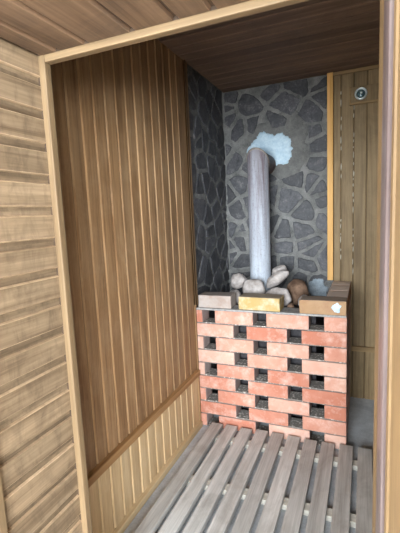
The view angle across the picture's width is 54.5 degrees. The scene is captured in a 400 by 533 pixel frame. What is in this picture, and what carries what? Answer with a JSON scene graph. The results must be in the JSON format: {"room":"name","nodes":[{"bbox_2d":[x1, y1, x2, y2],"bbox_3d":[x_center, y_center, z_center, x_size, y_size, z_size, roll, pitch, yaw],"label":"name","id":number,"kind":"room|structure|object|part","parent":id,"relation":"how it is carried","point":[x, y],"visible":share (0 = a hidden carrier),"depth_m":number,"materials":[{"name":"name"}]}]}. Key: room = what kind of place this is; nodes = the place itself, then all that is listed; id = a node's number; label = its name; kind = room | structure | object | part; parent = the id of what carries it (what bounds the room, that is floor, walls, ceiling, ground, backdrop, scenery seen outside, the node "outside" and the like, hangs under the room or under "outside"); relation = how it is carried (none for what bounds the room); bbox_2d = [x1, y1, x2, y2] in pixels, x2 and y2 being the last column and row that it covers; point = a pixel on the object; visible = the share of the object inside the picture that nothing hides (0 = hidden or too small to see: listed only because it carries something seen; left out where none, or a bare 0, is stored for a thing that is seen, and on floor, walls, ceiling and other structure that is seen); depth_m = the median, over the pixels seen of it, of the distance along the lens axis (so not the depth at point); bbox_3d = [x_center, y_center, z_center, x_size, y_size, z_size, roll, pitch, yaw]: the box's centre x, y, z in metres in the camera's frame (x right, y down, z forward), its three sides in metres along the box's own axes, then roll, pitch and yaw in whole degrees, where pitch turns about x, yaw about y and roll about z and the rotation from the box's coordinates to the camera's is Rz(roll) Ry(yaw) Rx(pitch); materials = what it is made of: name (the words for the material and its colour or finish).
{"room":"sauna","nodes":[
{"label":"sauna","id":0,"kind":"room"},
{"bbox_2d":[50,39,229,532],"bbox_3d":[-0.198,-0.103,2.086,0.121,2.275,2.079,1,8,23],"label":"wall","id":1,"kind":"structure","parent":0,"point":[120,112],"depth_m":1.73,"materials":[{"name":"wood"}]},
{"bbox_2d":[87,369,199,487],"bbox_3d":[-0.258,0.733,1.796,0.032,0.034,1.272,1,8,23],"label":"rail","id":2,"kind":"object","parent":1,"relation":"attached to","point":[100,468],"visible":0.56,"depth_m":1.72,"materials":[{"name":"brown wood"}]},
{"bbox_2d":[112,421,202,532],"bbox_3d":[-0.241,1.063,1.839,0.027,0.034,1.272,1,8,23],"label":"baseboard","id":3,"kind":"structure","parent":1,"relation":"attached to","point":[128,518],"depth_m":1.88,"materials":[{"name":"brown wood"}]},
{"bbox_2d":[182,59,201,420],"bbox_3d":[-0.042,-0.078,2.302,0.026,2.161,0.040,1,8,23],"label":"trim","id":4,"kind":"structure","parent":1,"relation":"attached to","point":[185,79],"depth_m":2.25,"materials":[{"name":"brown wood"}]},
{"bbox_2d":[0,0,399,532],"bbox_3d":[0.262,0.120,0.476,2.226,2.335,0.587,1,8,23],"label":"wall","id":5,"kind":"structure","parent":0,"point":[38,469],"depth_m":0.89,"materials":[{"name":"brown wood"}]},
{"bbox_2d":[0,471,7,532],"bbox_3d":[-0.461,0.384,0.850,0.024,1.778,0.022,1,8,23],"label":"trim","id":6,"kind":"structure","parent":5,"relation":"attached to","point":[3,522],"depth_m":0.87,"materials":[{"name":"brown wood"}]},
{"bbox_2d":[38,55,92,532],"bbox_3d":[-0.350,0.324,1.079,0.020,1.708,0.022,1,8,23],"label":"trim","id":7,"kind":"structure","parent":5,"relation":"attached to","point":[44,68],"depth_m":1.03,"materials":[{"name":"brown wood"}]},
{"bbox_2d":[44,0,308,64],"bbox_3d":[-0.033,-0.509,0.818,0.751,0.018,0.022,1,8,23],"label":"trim","id":8,"kind":"structure","parent":5,"relation":"attached to","point":[251,7],"depth_m":0.82,"materials":[{"name":"brown wood"}]},
{"bbox_2d":[372,33,379,510],"bbox_3d":[0.336,0.350,0.717,0.026,1.689,0.150,1,8,23],"label":"trim","id":9,"kind":"structure","parent":5,"relation":"attached to","point":[379,33],"depth_m":0.73,"materials":[{"name":"brown wood"}]},
{"bbox_2d":[124,397,373,532],"bbox_3d":[0.769,1.104,1.700,2.226,0.100,2.369,1,8,23],"label":"floor","id":10,"kind":"structure","parent":0,"point":[360,433],"depth_m":1.98,"materials":[{"name":"grey concrete"}]},
{"bbox_2d":[134,422,372,532],"bbox_3d":[0.257,1.056,1.655,0.889,0.051,1.202,1,8,23],"label":"board","id":11,"kind":"object","parent":10,"relation":"on","point":[340,517],"visible":0.98,"depth_m":1.78,"materials":[{"name":"grey wood"}]},
{"bbox_2d":[196,281,350,448],"bbox_3d":[0.505,0.544,2.498,0.847,0.823,0.644,1,8,23],"label":"brick surround","id":12,"kind":"object","parent":10,"relation":"on","point":[334,335],"visible":0.88,"depth_m":2.21,"materials":[{"name":"red brick"}]},
{"bbox_2d":[198,292,235,308],"bbox_3d":[0.104,0.201,2.341,0.205,0.077,0.115,0,8,22],"label":"brick","id":13,"kind":"object","parent":12,"relation":"on","point":[225,300],"visible":1,"depth_m":2.30,"materials":[{"name":"brick"}]},
{"bbox_2d":[239,293,283,311],"bbox_3d":[0.352,0.203,2.234,0.240,0.077,0.115,1,8,25],"label":"brick","id":14,"kind":"object","parent":12,"relation":"on","point":[247,301],"visible":1,"depth_m":2.19,"materials":[{"name":"yellow brick"}]},
{"bbox_2d":[299,296,347,315],"bbox_3d":[0.664,0.208,2.091,0.240,0.077,0.118,1,8,24],"label":"brick","id":15,"kind":"object","parent":12,"relation":"on","point":[323,305],"visible":1,"depth_m":2.05,"materials":[{"name":"brown brick"}]},
{"bbox_2d":[331,303,340,312],"bbox_3d":[0.705,0.214,2.011,0.052,0.055,0.005,1,8,24],"label":"paint patch","id":16,"kind":"object","parent":15,"relation":"attached to","point":[336,307],"depth_m":2.01,"materials":[{"name":"white paint"}]},
{"bbox_2d":[231,273,323,416],"bbox_3d":[0.481,0.488,2.575,0.630,0.916,0.508,1,8,23],"label":"stove","id":17,"kind":"object","parent":10,"relation":"on","point":[315,320],"depth_m":2.35,"materials":[{"name":"stone"}]},
{"bbox_3d":[0.225,0.198,2.473,0.082,0.104,0.092,-1,8,12],"label":"stove stone","id":18,"kind":"part","parent":17,"relation":"part of","materials":[{"name":"grey stone"}]},
{"bbox_3d":[0.256,0.092,2.543,0.115,0.104,0.097,-3,8,-2],"label":"stove stone","id":19,"kind":"part","parent":17,"relation":"part of","materials":[{"name":"grey stone"}]},
{"bbox_2d":[243,279,265,293],"bbox_3d":[0.342,0.154,2.442,0.145,0.154,0.094,0,8,17],"label":"stone","id":20,"kind":"object","parent":17,"relation":"on","point":[251,285],"visible":0.56,"depth_m":2.40,"materials":[{"name":"grey stone"}]},
{"bbox_2d":[246,147,275,291],"bbox_3d":[0.423,-0.276,2.631,0.146,0.987,0.309,1,8,23],"label":"flue pipe","id":21,"kind":"object","parent":17,"relation":"on","point":[260,164],"visible":0.87,"depth_m":2.50,"materials":[{"name":"silver metal"}]},
{"bbox_3d":[0.474,0.181,2.344,0.092,0.115,0.156,-9,10,-39],"label":"stove stone","id":22,"kind":"part","parent":17,"relation":"part of","materials":[{"name":"grey stone"}]},
{"bbox_2d":[266,265,308,304],"bbox_3d":[0.529,0.117,2.457,0.251,0.241,0.234,-5,8,-16],"label":"stones","id":23,"kind":"object","parent":17,"relation":"on","point":[296,288],"depth_m":2.40},
{"bbox_3d":[0.486,0.083,2.433,0.144,0.118,0.072,0,8,16],"label":"stove stone","id":24,"kind":"part","parent":23,"relation":"part of","materials":[{"name":"grey stone"}]},
{"bbox_3d":[0.517,0.033,2.521,0.096,0.089,0.072,-6,8,-25],"label":"stove stone","id":25,"kind":"part","parent":23,"relation":"part of","materials":[{"name":"grey stone"}]},
{"bbox_3d":[0.533,0.241,2.275,0.052,0.059,0.048,-5,8,-20],"label":"stove stone","id":26,"kind":"part","parent":17,"relation":"part of","materials":[{"name":"brown stone"}]},
{"bbox_2d":[157,0,379,92],"bbox_3d":[0.723,-1.159,1.535,2.226,0.121,2.079,1,8,23],"label":"ceiling","id":27,"kind":"structure","parent":0,"point":[311,38],"depth_m":2.00,"materials":[{"name":"brown wood"}]},
{"bbox_2d":[222,69,378,399],"bbox_3d":[1.147,-0.227,2.560,2.226,2.275,0.141,1,8,23],"label":"wall","id":28,"kind":"structure","parent":0,"point":[287,120],"depth_m":2.62,"materials":[{"name":"stone"}]},
{"bbox_2d":[327,72,332,279],"bbox_3d":[0.857,-0.568,2.555,0.036,1.331,0.034,1,8,23],"label":"trim","id":29,"kind":"structure","parent":28,"relation":"attached to","point":[329,75],"depth_m":2.54,"materials":[{"name":"brown wood"}]},
{"bbox_2d":[333,64,378,75],"bbox_3d":[1.401,-1.211,2.225,1.277,0.020,0.018,1,8,23],"label":"trim","id":30,"kind":"structure","parent":28,"relation":"attached to","point":[372,67],"depth_m":2.40,"materials":[{"name":"brown wood"}]},
{"bbox_2d":[351,345,374,352],"bbox_3d":[1.550,0.561,2.429,1.126,0.034,0.022,1,8,23],"label":"rail","id":31,"kind":"object","parent":28,"relation":"attached to","point":[353,348],"visible":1,"depth_m":2.61,"materials":[{"name":"brown wood"}]},
{"bbox_2d":[349,83,378,105],"bbox_3d":[1.054,-1.064,2.383,0.256,0.108,0.040,1,8,23],"label":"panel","id":32,"kind":"object","parent":28,"relation":"attached to","point":[365,94],"visible":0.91,"depth_m":2.40,"materials":[{"name":"brown wood"}]}
]}

